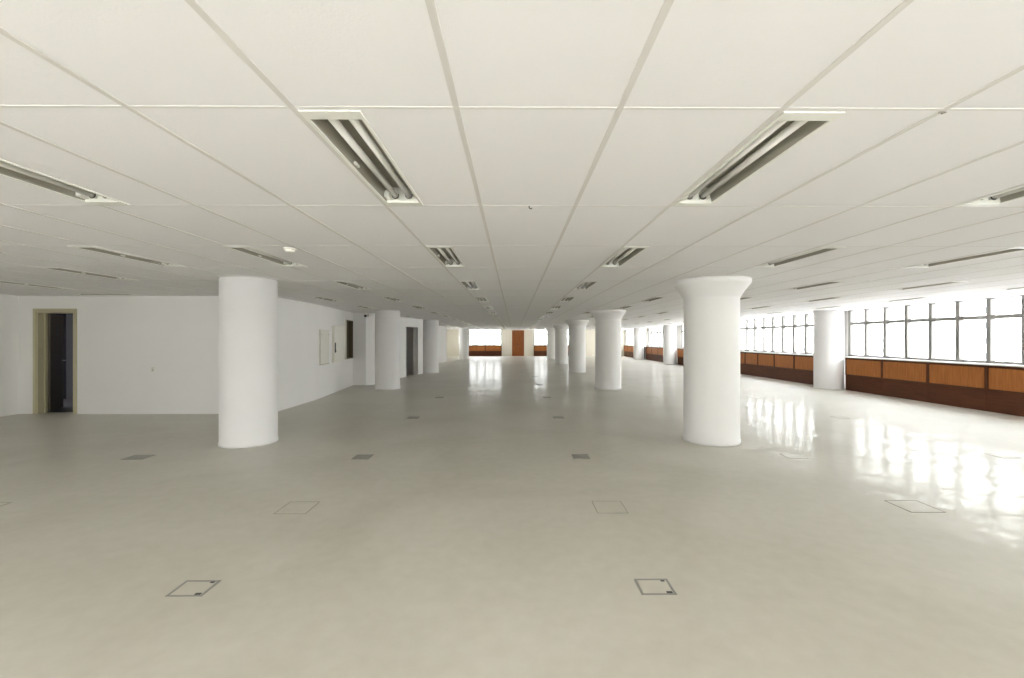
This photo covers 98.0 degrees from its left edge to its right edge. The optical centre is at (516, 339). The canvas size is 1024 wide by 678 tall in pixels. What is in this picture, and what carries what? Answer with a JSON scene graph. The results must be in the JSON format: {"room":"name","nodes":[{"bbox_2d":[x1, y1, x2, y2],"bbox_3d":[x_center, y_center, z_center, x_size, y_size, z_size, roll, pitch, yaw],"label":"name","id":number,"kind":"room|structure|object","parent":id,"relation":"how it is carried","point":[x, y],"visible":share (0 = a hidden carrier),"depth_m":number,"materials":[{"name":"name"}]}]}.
{"room":"open-plan office","nodes":[
{"label":"open-plan office","id":0,"kind":"room"},
{"bbox_2d":[0,294,18,416],"bbox_3d":[-10.157,0.200,2.788,0.200,2.620,12.900,0,0,0],"label":"wall","id":1,"kind":"structure","parent":0,"point":[9,304],"depth_m":8.86,"materials":[{"name":"white paint"}]},
{"bbox_2d":[48,313,72,398],"bbox_3d":[-10.063,0.235,10.289,2.900,2.550,2.200,0,0,0],"label":"wall","id":2,"kind":"structure","parent":0,"point":[67,317],"depth_m":11.33,"materials":[{"name":"paint"}]},
{"bbox_2d":[19,296,218,413],"bbox_3d":[-7.651,0.200,9.133,5.290,2.620,0.200,0,0,0],"label":"wall","id":3,"kind":"structure","parent":0,"point":[120,339],"depth_m":9.03,"materials":[{"name":"white paint"}]},
{"bbox_2d":[33,309,76,413],"bbox_3d":[-9.588,0.443,9.253,1.410,2.135,0.635,0,0,29],"label":"door","id":4,"kind":"structure","parent":3,"relation":"in","point":[48,360],"depth_m":9.14,"materials":[{"name":"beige wood"}]},
{"bbox_2d":[77,411,218,413],"bbox_3d":[-6.955,1.480,9.031,3.880,0.060,0.014,0,0,0],"label":"baseboard","id":5,"kind":"structure","parent":3,"relation":"attached to","point":[78,412],"depth_m":9.02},
{"bbox_2d":[278,297,352,410],"bbox_3d":[-5.240,0.200,11.866,0.324,2.620,5.652,0,0,-4],"label":"wall","id":6,"kind":"structure","parent":0,"point":[301,379],"depth_m":10.63,"materials":[{"name":"white paint"}]},
{"bbox_2d":[319,329,328,365],"bbox_3d":[-5.073,0.205,11.752,0.036,0.930,0.772,0,0,-6],"label":"electrical panel","id":7,"kind":"object","parent":6,"relation":"attached to","point":[323,334],"visible":1,"depth_m":11.63,"materials":[{"name":"beige metal"}]},
{"bbox_2d":[332,326,343,362],"bbox_3d":[-5.168,0.130,12.937,0.095,1.040,0.983,0,0,-6],"label":"box","id":8,"kind":"object","parent":6,"relation":"attached to","point":[337,331],"visible":1,"depth_m":12.73,"materials":[{"name":"beige metal"}]},
{"bbox_2d":[345,319,352,359],"bbox_3d":[-5.420,0.000,14.166,0.250,1.260,0.960,0,0,-6],"label":"window","id":9,"kind":"structure","parent":6,"relation":"in","point":[348,323],"depth_m":14.61,"materials":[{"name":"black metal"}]},
{"bbox_2d":[347,321,348,357],"bbox_3d":[-5.485,0.000,14.160,0.020,1.180,0.920,0,0,-6],"label":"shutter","id":10,"kind":"object","parent":9,"relation":"attached to","point":[347,321],"depth_m":14.54,"materials":[{"name":"grey metal"}]},
{"bbox_2d":[353,313,374,384],"bbox_3d":[-4.818,0.200,16.012,0.612,2.620,2.853,0,0,14],"label":"wall","id":11,"kind":"structure","parent":0,"point":[363,327],"depth_m":14.71,"materials":[{"name":"white paint"}]},
{"bbox_2d":[400,317,422,377],"bbox_3d":[-4.612,0.200,18.697,0.935,2.620,2.550,0,0,0],"label":"wall","id":12,"kind":"structure","parent":0,"point":[409,351],"depth_m":19.17,"materials":[{"name":"white paint"}]},
{"bbox_2d":[439,326,446,362],"bbox_3d":[-5.689,0.200,25.166,1.950,2.620,10.400,0,0,0],"label":"wall","id":13,"kind":"structure","parent":0,"point":[442,329],"depth_m":29.40,"materials":[{"name":"white paint"}]},
{"bbox_2d":[0,356,1023,677],"bbox_3d":[-1.389,1.658,18.567,23.450,0.304,44.850,0,0,0],"label":"floor","id":14,"kind":"structure","parent":0,"point":[472,541],"depth_m":3.39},
{"bbox_2d":[120,455,153,459],"bbox_3d":[-4.850,1.514,5.705,0.270,0.012,0.230,0,0,0],"label":"box","id":15,"kind":"object","parent":14,"relation":"in","point":[134,457],"visible":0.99,"depth_m":5.69,"materials":[{"name":"metal"}]},
{"bbox_2d":[165,580,220,596],"bbox_3d":[-1.959,1.513,2.701,0.215,0.014,0.175,0,0,0],"label":"box","id":16,"kind":"object","parent":14,"relation":"in","point":[189,588],"visible":1,"depth_m":2.69,"materials":[{"name":"metal"}]},
{"bbox_2d":[218,276,278,448],"bbox_3d":[-3.930,0.313,6.536,0.770,2.394,0.770,0,0,0],"label":"column","id":17,"kind":"structure","parent":14,"relation":"on","point":[248,305],"depth_m":6.22,"materials":[{"name":"white paint"}]},
{"bbox_2d":[274,502,318,513],"bbox_3d":[-1.967,1.514,3.993,0.275,0.012,0.290,0,0,0],"label":"box","id":18,"kind":"object","parent":14,"relation":"in","point":[291,507],"visible":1,"depth_m":3.97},
{"bbox_2d":[352,454,373,458],"bbox_3d":[-1.978,1.514,5.723,0.215,0.012,0.230,0,0,0],"label":"box","id":19,"kind":"object","parent":14,"relation":"in","point":[359,456],"visible":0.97,"depth_m":5.74,"materials":[{"name":"metal"}]},
{"bbox_2d":[374,310,399,389],"bbox_3d":[-3.964,0.313,13.666,0.770,2.394,0.770,0,0,0],"label":"column","id":20,"kind":"structure","parent":14,"relation":"on","point":[387,322],"depth_m":13.34,"materials":[{"name":"white paint"}]},
{"bbox_2d":[423,320,438,372],"bbox_3d":[-3.955,0.313,20.376,0.770,2.394,0.770,0,0,0],"label":"column","id":21,"kind":"structure","parent":14,"relation":"on","point":[430,327],"depth_m":20.05,"materials":[{"name":"white paint"}]},
{"bbox_2d":[459,328,468,359],"bbox_3d":[-4.038,0.313,33.976,0.770,2.394,0.770,0,0,0],"label":"column","id":22,"kind":"structure","parent":14,"relation":"on","point":[463,332],"depth_m":33.64,"materials":[{"name":"white paint"}]},
{"bbox_2d":[469,345,484,355],"bbox_3d":[-3.618,1.028,40.539,1.496,0.965,0.240,0,0,0],"label":"base cabinet","id":23,"kind":"object","parent":14,"relation":"on","point":[474,350],"visible":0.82,"depth_m":40.42,"materials":[{"name":"brown wood"}]},
{"bbox_2d":[485,345,501,355],"bbox_3d":[-2.118,1.028,40.548,1.496,0.965,0.240,0,0,0],"label":"base cabinet","id":24,"kind":"object","parent":14,"relation":"on","point":[490,350],"visible":0.98,"depth_m":40.43,"materials":[{"name":"brown wood"}]},
{"bbox_2d":[534,345,546,355],"bbox_3d":[2.220,1.028,40.574,1.326,0.965,0.240,0,0,0],"label":"base cabinet","id":25,"kind":"object","parent":14,"relation":"on","point":[539,350],"visible":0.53,"depth_m":40.46,"materials":[{"name":"brown wood"}]},
{"bbox_2d":[545,328,554,358],"bbox_3d":[2.692,0.313,34.017,1.072,2.394,1.072,0,0,0],"label":"column","id":26,"kind":"structure","parent":14,"relation":"on","point":[550,331],"depth_m":33.65,"materials":[{"name":"white paint"}]},
{"bbox_2d":[553,416,563,418],"bbox_3d":[0.807,1.514,8.615,0.210,0.012,0.220,0,0,0],"label":"box","id":27,"kind":"object","parent":14,"relation":"in","point":[554,417],"visible":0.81,"depth_m":8.61,"materials":[{"name":"metal"}]},
{"bbox_2d":[553,325,568,364],"bbox_3d":[2.734,0.313,27.217,1.072,2.394,1.072,0,0,0],"label":"column","id":28,"kind":"structure","parent":14,"relation":"on","point":[561,331],"depth_m":26.89,"materials":[{"name":"white paint"}]},
{"bbox_2d":[565,320,588,372],"bbox_3d":[2.775,0.313,20.467,1.072,2.394,1.072,0,0,0],"label":"column","id":29,"kind":"structure","parent":14,"relation":"on","point":[577,328],"depth_m":20.12,"materials":[{"name":"white paint"}]},
{"bbox_2d":[572,454,589,458],"bbox_3d":[0.825,1.514,5.740,0.210,0.012,0.230,0,0,0],"label":"box","id":30,"kind":"object","parent":14,"relation":"in","point":[576,456],"visible":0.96,"depth_m":5.74,"materials":[{"name":"metal"}]},
{"bbox_2d":[591,310,625,389],"bbox_3d":[2.816,0.313,13.707,1.072,2.394,1.072,0,0,0],"label":"column","id":31,"kind":"structure","parent":14,"relation":"on","point":[607,322],"depth_m":13.36,"materials":[{"name":"white paint"}]},
{"bbox_2d":[592,501,627,512],"bbox_3d":[0.836,1.514,4.010,0.270,0.012,0.290,0,0,0],"label":"box","id":32,"kind":"object","parent":14,"relation":"in","point":[600,506],"visible":1,"depth_m":4.00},
{"bbox_2d":[624,346,626,356],"bbox_3d":[9.818,1.028,39.661,0.240,0.965,1.196,0,0,0],"label":"base cabinet","id":33,"kind":"object","parent":14,"relation":"on","point":[625,347],"visible":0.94,"depth_m":39.69,"materials":[{"name":"brown wood"}]},
{"bbox_2d":[627,346,631,356],"bbox_3d":[9.826,1.028,38.311,0.240,0.965,1.496,0,0,0],"label":"base cabinet","id":34,"kind":"object","parent":14,"relation":"on","point":[629,348],"visible":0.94,"depth_m":38.32,"materials":[{"name":"brown wood"}]},
{"bbox_2d":[634,328,643,358],"bbox_3d":[9.342,0.313,34.058,0.804,2.394,0.804,0,0,0],"label":"column","id":35,"kind":"structure","parent":14,"relation":"on","point":[638,332],"depth_m":33.72,"materials":[{"name":"white paint"}]},
{"bbox_2d":[646,347,651,359],"bbox_3d":[9.859,1.028,32.861,0.240,0.965,1.396,0,0,0],"label":"base cabinet","id":36,"kind":"object","parent":14,"relation":"on","point":[648,349],"visible":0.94,"depth_m":32.82,"materials":[{"name":"brown wood"}]},
{"bbox_2d":[652,347,657,360],"bbox_3d":[9.868,1.028,31.461,0.240,0.965,1.396,0,0,0],"label":"base cabinet","id":37,"kind":"object","parent":14,"relation":"on","point":[654,349],"visible":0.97,"depth_m":31.39,"materials":[{"name":"brown wood"}]},
{"bbox_2d":[634,579,676,594],"bbox_3d":[0.843,1.513,2.718,0.210,0.014,0.175,0,0,0],"label":"box","id":38,"kind":"object","parent":14,"relation":"in","point":[647,586],"visible":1,"depth_m":2.71,"materials":[{"name":"metal"}]},
{"bbox_2d":[658,347,662,361],"bbox_3d":[9.877,1.028,30.061,0.240,0.965,1.396,0,0,0],"label":"base cabinet","id":39,"kind":"object","parent":14,"relation":"on","point":[660,350],"visible":0.51,"depth_m":30.23,"materials":[{"name":"brown wood"}]},
{"bbox_2d":[663,325,676,364],"bbox_3d":[9.384,0.313,27.258,0.804,2.394,0.804,0,0,0],"label":"column","id":40,"kind":"structure","parent":14,"relation":"on","point":[669,331],"depth_m":26.92,"materials":[{"name":"white paint"}]},
{"bbox_2d":[677,348,683,364],"bbox_3d":[9.899,1.028,26.446,0.240,0.965,1.226,0,0,0],"label":"base cabinet","id":41,"kind":"object","parent":14,"relation":"on","point":[680,352],"visible":0.55,"depth_m":26.59,"materials":[{"name":"brown wood"}]},
{"bbox_2d":[673,275,751,446],"bbox_3d":[2.914,0.313,6.668,1.072,2.394,1.072,0,0,0],"label":"column","id":42,"kind":"structure","parent":14,"relation":"on","point":[711,360],"depth_m":6.33,"materials":[{"name":"white paint"}]},
{"bbox_2d":[740,352,744,373],"bbox_3d":[9.940,1.028,19.661,0.240,0.965,0.996,0,0,0],"label":"base cabinet","id":43,"kind":"object","parent":14,"relation":"on","point":[742,354],"visible":0.39,"depth_m":19.37,"materials":[{"name":"brown wood"}]},
{"bbox_2d":[745,352,757,375],"bbox_3d":[9.946,1.028,18.661,0.240,0.965,0.996,0,0,0],"label":"base cabinet","id":44,"kind":"object","parent":14,"relation":"on","point":[751,359],"visible":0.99,"depth_m":18.65,"materials":[{"name":"brown wood"}]},
{"bbox_2d":[758,353,773,378],"bbox_3d":[9.953,1.028,17.586,0.240,0.965,1.146,0,0,0],"label":"base cabinet","id":45,"kind":"object","parent":14,"relation":"on","point":[765,360],"visible":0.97,"depth_m":17.54,"materials":[{"name":"brown wood"}]},
{"bbox_2d":[774,354,793,381],"bbox_3d":[9.960,1.028,16.411,0.240,0.965,1.196,0,0,0],"label":"base cabinet","id":46,"kind":"object","parent":14,"relation":"on","point":[783,363],"visible":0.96,"depth_m":16.37,"materials":[{"name":"brown wood"}]},
{"bbox_2d":[781,454,808,458],"bbox_3d":[3.585,1.514,5.757,0.240,0.012,0.230,0,0,0],"label":"box","id":47,"kind":"object","parent":14,"relation":"in","point":[791,456],"visible":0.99,"depth_m":5.74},
{"bbox_2d":[794,355,812,384],"bbox_3d":[9.968,1.028,15.036,0.240,0.965,1.546,0,0,0],"label":"base cabinet","id":48,"kind":"object","parent":14,"relation":"on","point":[803,364],"visible":0.56,"depth_m":15.29,"materials":[{"name":"brown wood"}]},
{"bbox_2d":[740,351,812,355],"bbox_3d":[9.955,0.527,17.211,0.280,0.030,5.940,0,0,0],"label":"window sill","id":49,"kind":"structure","parent":48,"relation":"on","point":[740,351],"depth_m":16.63,"materials":[{"name":"stone"}]},
{"bbox_2d":[813,310,844,389],"bbox_3d":[9.636,0.313,13.749,0.804,2.394,0.804,0,0,0],"label":"column","id":50,"kind":"structure","parent":14,"relation":"on","point":[828,325],"depth_m":13.44,"materials":[{"name":"white paint"}]},
{"bbox_2d":[845,358,881,394],"bbox_3d":[9.983,1.028,12.696,0.240,0.965,1.326,0,0,0],"label":"base cabinet","id":51,"kind":"object","parent":14,"relation":"on","point":[862,375],"visible":0.94,"depth_m":12.64,"materials":[{"name":"brown wood"}]},
{"bbox_2d":[882,360,927,401],"bbox_3d":[9.991,1.028,11.366,0.240,0.965,1.326,0,0,0],"label":"base cabinet","id":52,"kind":"object","parent":14,"relation":"on","point":[900,379],"visible":0.96,"depth_m":11.31,"materials":[{"name":"brown wood"}]},
{"bbox_2d":[884,500,945,512],"bbox_3d":[3.595,1.514,4.027,0.300,0.012,0.290,0,0,0],"label":"box","id":53,"kind":"object","parent":14,"relation":"in","point":[914,506],"visible":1,"depth_m":4.02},
{"bbox_2d":[927,362,986,410],"bbox_3d":[9.999,1.028,10.036,0.240,0.965,1.326,0,0,0],"label":"base cabinet","id":54,"kind":"object","parent":14,"relation":"on","point":[958,385],"visible":0.95,"depth_m":9.97,"materials":[{"name":"brown wood"}]},
{"bbox_2d":[984,453,1018,457],"bbox_3d":[6.300,1.514,5.774,0.230,0.012,0.230,0,0,0],"label":"box","id":55,"kind":"object","parent":14,"relation":"in","point":[1000,455],"visible":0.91,"depth_m":5.79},
{"bbox_2d":[986,365,1023,416],"bbox_3d":[10.007,1.028,8.706,0.240,0.965,1.326,0,0,0],"label":"base cabinet","id":56,"kind":"object","parent":14,"relation":"on","point":[1004,384],"visible":0.99,"depth_m":9.00,"materials":[{"name":"brown wood"}]},
{"bbox_3d":[10.015,1.028,7.446,0.240,0.965,1.186,0,0,0],"label":"cabinet","id":57,"kind":"object","parent":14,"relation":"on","visible":0},
{"bbox_2d":[844,357,1023,366],"bbox_3d":[9.998,0.527,10.106,0.280,0.030,6.550,0,0,0],"label":"window sill","id":58,"kind":"structure","parent":57,"relation":"on","point":[990,364],"depth_m":10.36,"materials":[{"name":"stone"}]},
{"bbox_2d":[0,0,1023,329],"bbox_3d":[-1.488,-0.885,18.541,23.250,0.001,44.500,0,0,0],"label":"ceiling","id":59,"kind":"structure","parent":0,"point":[501,53],"depth_m":2.12,"materials":[{"name":"white tile"}]},
{"bbox_2d":[0,281,77,289],"bbox_3d":[-7.883,-0.932,7.274,0.238,0.107,1.205,0,0,0],"label":"ceiling light","id":60,"kind":"object","parent":59,"relation":"attached to","point":[7,282],"visible":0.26,"depth_m":7.36,"materials":[{"name":"metal"}]},
{"bbox_2d":[0,159,128,204],"bbox_3d":[-2.647,-0.932,2.306,0.238,0.107,1.205,0,0,0],"label":"ceiling light","id":61,"kind":"object","parent":59,"relation":"attached to","point":[10,170],"visible":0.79,"depth_m":2.59,"materials":[{"name":"metal"}]},
{"bbox_2d":[36,267,138,280],"bbox_3d":[-5.750,-0.932,6.037,0.238,0.107,1.205,0,0,0],"label":"ceiling light","id":62,"kind":"object","parent":59,"relation":"attached to","point":[50,268],"visible":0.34,"depth_m":6.02,"materials":[{"name":"metal"}]},
{"bbox_2d":[72,294,136,294],"bbox_3d":[-8.076,-0.932,8.690,1.205,0.107,0.238,0,0,0],"label":"ceiling light","id":63,"kind":"object","parent":59,"relation":"attached to","point":[72,294],"visible":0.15,"depth_m":8.79,"materials":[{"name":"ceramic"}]},
{"bbox_2d":[68,246,185,266],"bbox_3d":[-4.122,-0.932,4.797,0.238,0.107,1.205,0,0,0],"label":"ceiling light","id":64,"kind":"object","parent":59,"relation":"attached to","point":[89,248],"visible":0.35,"depth_m":4.75,"materials":[{"name":"metal"}]},
{"bbox_2d":[223,246,306,266],"bbox_3d":[-2.662,-0.932,4.806,0.238,0.107,1.205,0,0,0],"label":"ceiling light","id":65,"kind":"object","parent":59,"relation":"attached to","point":[248,250],"visible":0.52,"depth_m":4.78,"materials":[{"name":"metal"}]},
{"bbox_2d":[283,247,296,252],"bbox_3d":[-2.196,-0.863,4.307,0.120,0.045,0.120,0,0,0],"label":"smoke detector","id":66,"kind":"object","parent":59,"relation":"attached to","point":[286,249],"visible":1,"depth_m":4.27,"materials":[{"name":"white plastic"}]},
{"bbox_2d":[313,297,342,301],"bbox_3d":[-4.153,-0.932,9.797,0.238,0.107,1.205,0,0,0],"label":"ceiling light","id":67,"kind":"object","parent":59,"relation":"attached to","point":[322,298],"visible":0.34,"depth_m":9.96,"materials":[{"name":"metal"}]},
{"bbox_2d":[332,281,371,289],"bbox_3d":[-2.678,-0.932,7.306,0.238,0.107,1.205,0,0,0],"label":"ceiling light","id":68,"kind":"object","parent":59,"relation":"attached to","point":[346,283],"visible":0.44,"depth_m":7.40,"materials":[{"name":"metal"}]},
{"bbox_2d":[298,110,423,205],"bbox_3d":[-0.727,-0.932,2.318,0.238,0.107,1.205,0,0,0],"label":"ceiling light","id":69,"kind":"object","parent":59,"relation":"attached to","point":[349,133],"visible":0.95,"depth_m":2.18,"materials":[{"name":"metal"}]},
{"bbox_2d":[383,297,405,301],"bbox_3d":[-2.693,-0.932,9.806,0.238,0.107,1.205,0,0,0],"label":"ceiling light","id":70,"kind":"object","parent":59,"relation":"attached to","point":[389,298],"visible":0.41,"depth_m":10.02,"materials":[{"name":"metal"}]},
{"bbox_2d":[426,246,464,266],"bbox_3d":[-0.742,-0.932,4.818,0.238,0.107,1.205,0,0,0],"label":"ceiling light","id":71,"kind":"object","parent":59,"relation":"attached to","point":[446,255],"visible":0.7,"depth_m":4.90,"materials":[{"name":"metal"}]},
{"bbox_2d":[459,281,479,289],"bbox_3d":[-0.758,-0.932,7.318,0.238,0.107,1.205,0,0,0],"label":"ceiling light","id":72,"kind":"object","parent":59,"relation":"attached to","point":[469,285],"visible":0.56,"depth_m":7.57,"materials":[{"name":"metal"}]},
{"bbox_2d":[474,297,487,301],"bbox_3d":[-0.773,-0.932,9.818,0.238,0.107,1.205,0,0,0],"label":"ceiling light","id":73,"kind":"object","parent":59,"relation":"attached to","point":[479,299],"visible":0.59,"depth_m":10.23,"materials":[{"name":"metal"}]},
{"bbox_2d":[0,0,1023,329],"bbox_3d":[-0.021,-0.884,18.550,19.399,0.004,44.300,0,0,0],"label":"ceiling grid strips","id":74,"kind":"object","parent":59,"relation":"attached to","point":[430,4],"depth_m":2.19,"materials":[{"name":"white metal"}]},
{"bbox_2d":[0,105,1023,280],"bbox_3d":[-0.069,-0.885,18.575,20.170,0.003,43.766,0,0,0],"label":"ceiling grid strips","id":75,"kind":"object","parent":59,"relation":"attached to","point":[1,106],"depth_m":1.71,"materials":[{"name":"white metal"}]},
{"bbox_2d":[559,297,574,301],"bbox_3d":[1.106,-0.932,9.829,0.238,0.107,1.205,0,0,0],"label":"ceiling light","id":76,"kind":"object","parent":59,"relation":"attached to","point":[565,299],"visible":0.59,"depth_m":10.15,"materials":[{"name":"metal"}]},
{"bbox_2d":[573,281,598,289],"bbox_3d":[1.121,-0.932,7.330,0.238,0.107,1.205,0,0,0],"label":"ceiling light","id":77,"kind":"object","parent":59,"relation":"attached to","point":[584,285],"visible":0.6,"depth_m":7.48,"materials":[{"name":"metal"}]},
{"bbox_2d":[600,246,648,267],"bbox_3d":[1.137,-0.932,4.830,0.238,0.107,1.205,0,0,0],"label":"ceiling light","id":78,"kind":"object","parent":59,"relation":"attached to","point":[626,253],"visible":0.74,"depth_m":4.85,"materials":[{"name":"metal"}]},
{"bbox_2d":[640,297,664,301],"bbox_3d":[2.981,-0.932,9.841,0.238,0.107,1.205,0,0,0],"label":"ceiling light","id":79,"kind":"object","parent":59,"relation":"attached to","point":[653,298],"visible":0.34,"depth_m":9.96,"materials":[{"name":"metal"}]},
{"bbox_2d":[673,111,844,205],"bbox_3d":[1.152,-0.932,2.330,0.238,0.107,1.205,0,0,0],"label":"ceiling light","id":80,"kind":"object","parent":59,"relation":"attached to","point":[789,129],"visible":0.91,"depth_m":2.18,"materials":[{"name":"metal"}]},
{"bbox_2d":[748,306,772,308],"bbox_3d":[6.716,-0.932,12.364,0.238,0.107,1.205,0,0,0],"label":"ceiling light","id":81,"kind":"object","parent":59,"relation":"attached to","point":[763,306],"visible":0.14,"depth_m":12.37,"materials":[{"name":"metal"}]},
{"bbox_2d":[753,247,844,267],"bbox_3d":[3.011,-0.932,4.841,0.238,0.107,1.205,0,0,0],"label":"ceiling light","id":82,"kind":"object","parent":59,"relation":"attached to","point":[820,250],"visible":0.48,"depth_m":4.83,"materials":[{"name":"metal"}]},
{"bbox_2d":[786,281,845,289],"bbox_3d":[4.871,-0.932,7.352,0.238,0.107,1.205,0,0,0],"label":"ceiling light","id":83,"kind":"object","parent":59,"relation":"attached to","point":[829,282],"visible":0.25,"depth_m":7.32,"materials":[{"name":"metal"}]},
{"bbox_2d":[801,297,843,301],"bbox_3d":[6.731,-0.932,9.864,0.238,0.107,1.205,0,0,0],"label":"ceiling light","id":84,"kind":"object","parent":59,"relation":"attached to","point":[831,297],"visible":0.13,"depth_m":9.88,"materials":[{"name":"metal"}]},
{"bbox_2d":[814,306,843,308],"bbox_3d":[8.591,-0.932,12.375,0.238,0.107,1.205,0,0,0],"label":"ceiling light","id":85,"kind":"object","parent":59,"relation":"attached to","point":[833,306],"visible":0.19,"depth_m":12.29,"materials":[{"name":"metal"}]},
{"bbox_2d":[882,297,933,301],"bbox_3d":[8.606,-0.932,9.875,0.238,0.107,1.205,0,0,0],"label":"ceiling light","id":86,"kind":"object","parent":59,"relation":"attached to","point":[921,297],"visible":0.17,"depth_m":9.82,"materials":[{"name":"metal"}]},
{"bbox_2d":[892,281,968,289],"bbox_3d":[6.746,-0.932,7.364,0.238,0.107,1.205,0,0,0],"label":"ceiling light","id":87,"kind":"object","parent":59,"relation":"attached to","point":[952,282],"visible":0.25,"depth_m":7.31,"materials":[{"name":"metal"}]},
{"bbox_2d":[905,247,1023,267],"bbox_3d":[4.886,-0.932,4.852,0.238,0.107,1.205,0,0,0],"label":"ceiling light","id":88,"kind":"object","parent":59,"relation":"attached to","point":[1015,249],"visible":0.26,"depth_m":4.85,"materials":[{"name":"metal"}]},
{"bbox_2d":[956,185,1023,206],"bbox_3d":[3.027,-0.932,2.341,0.238,0.107,1.205,0,0,0],"label":"ceiling light","id":89,"kind":"object","parent":59,"relation":"attached to","point":[1016,193],"visible":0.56,"depth_m":2.84,"materials":[{"name":"metal"}]},
{"bbox_2d":[998,287,1023,289],"bbox_3d":[8.621,-0.932,7.375,0.238,0.107,1.205,0,0,0],"label":"ceiling light","id":90,"kind":"object","parent":59,"relation":"attached to","point":[1017,287],"visible":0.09,"depth_m":7.80,"materials":[{"name":"metal"}]},
{"bbox_2d":[447,330,624,355],"bbox_3d":[1.626,0.200,40.836,17.150,2.620,0.250,0,0,0],"label":"wall","id":91,"kind":"structure","parent":0,"point":[452,335],"depth_m":40.70,"materials":[{"name":"beige paint"}]},
{"bbox_2d":[469,330,501,344],"bbox_3d":[-2.884,-0.193,40.733,3.030,1.405,0.100,0,0,0],"label":"window","id":92,"kind":"structure","parent":91,"relation":"in","point":[476,334],"depth_m":40.69,"materials":[{"name":"metal"}]},
{"bbox_2d":[512,330,523,355],"bbox_3d":[0.121,0.340,40.732,1.100,2.340,0.179,0,0,0],"label":"door","id":93,"kind":"structure","parent":91,"relation":"in","point":[517,335],"depth_m":40.70,"materials":[{"name":"brown wood"}]},
{"bbox_2d":[534,330,568,344],"bbox_3d":[3.601,-0.193,40.773,4.100,1.405,0.100,0,0,0],"label":"window","id":94,"kind":"structure","parent":91,"relation":"in","point":[539,334],"depth_m":40.72,"materials":[{"name":"metal"}]},
{"bbox_2d":[625,310,857,388],"bbox_3d":[10.181,0.200,18.637,0.310,2.620,44.850,0,0,0],"label":"wall","id":95,"kind":"structure","parent":0,"point":[855,313],"depth_m":13.71,"materials":[{"name":"white paint"}]},
{"bbox_2d":[626,328,645,345],"bbox_3d":[9.971,-0.193,37.462,0.100,1.405,6.200,0,0,0],"label":"window","id":96,"kind":"structure","parent":95,"relation":"in","point":[629,333],"depth_m":39.14,"materials":[{"name":"glass"}]},
{"bbox_2d":[648,327,662,346],"bbox_3d":[10.012,-0.193,30.737,0.100,1.405,5.850,0,0,0],"label":"window","id":97,"kind":"structure","parent":95,"relation":"in","point":[649,332],"depth_m":31.70,"materials":[{"name":"glass"}]},
{"bbox_2d":[681,325,683,347],"bbox_3d":[10.054,-0.193,23.987,0.100,1.405,6.150,0,0,0],"label":"window","id":98,"kind":"structure","parent":95,"relation":"in","point":[682,331],"depth_m":26.97,"materials":[{"name":"glass"}]},
{"bbox_2d":[740,314,812,353],"bbox_3d":[10.095,-0.193,17.172,0.100,1.405,5.980,0,0,0],"label":"window","id":99,"kind":"structure","parent":95,"relation":"in","point":[794,325],"depth_m":17.08,"materials":[{"name":"metal"}]},
{"bbox_2d":[848,295,1023,364],"bbox_3d":[10.138,-0.193,10.192,0.100,1.405,6.680,0,0,0],"label":"window","id":100,"kind":"structure","parent":95,"relation":"in","point":[990,316],"depth_m":10.81,"materials":[{"name":"metal"}]},
{"label":"outside","id":101,"kind":"structure","parent":0,"visible":0},
{"bbox_3d":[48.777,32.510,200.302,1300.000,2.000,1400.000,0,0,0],"label":"ground","id":102,"kind":"structure","parent":101,"visible":0},
{"bbox_2d":[902,298,1006,360],"bbox_3d":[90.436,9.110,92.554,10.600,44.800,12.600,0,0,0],"label":"window pane","id":103,"kind":"object","parent":102,"relation":"on","point":[974,330],"visible":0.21,"depth_m":86.59,"materials":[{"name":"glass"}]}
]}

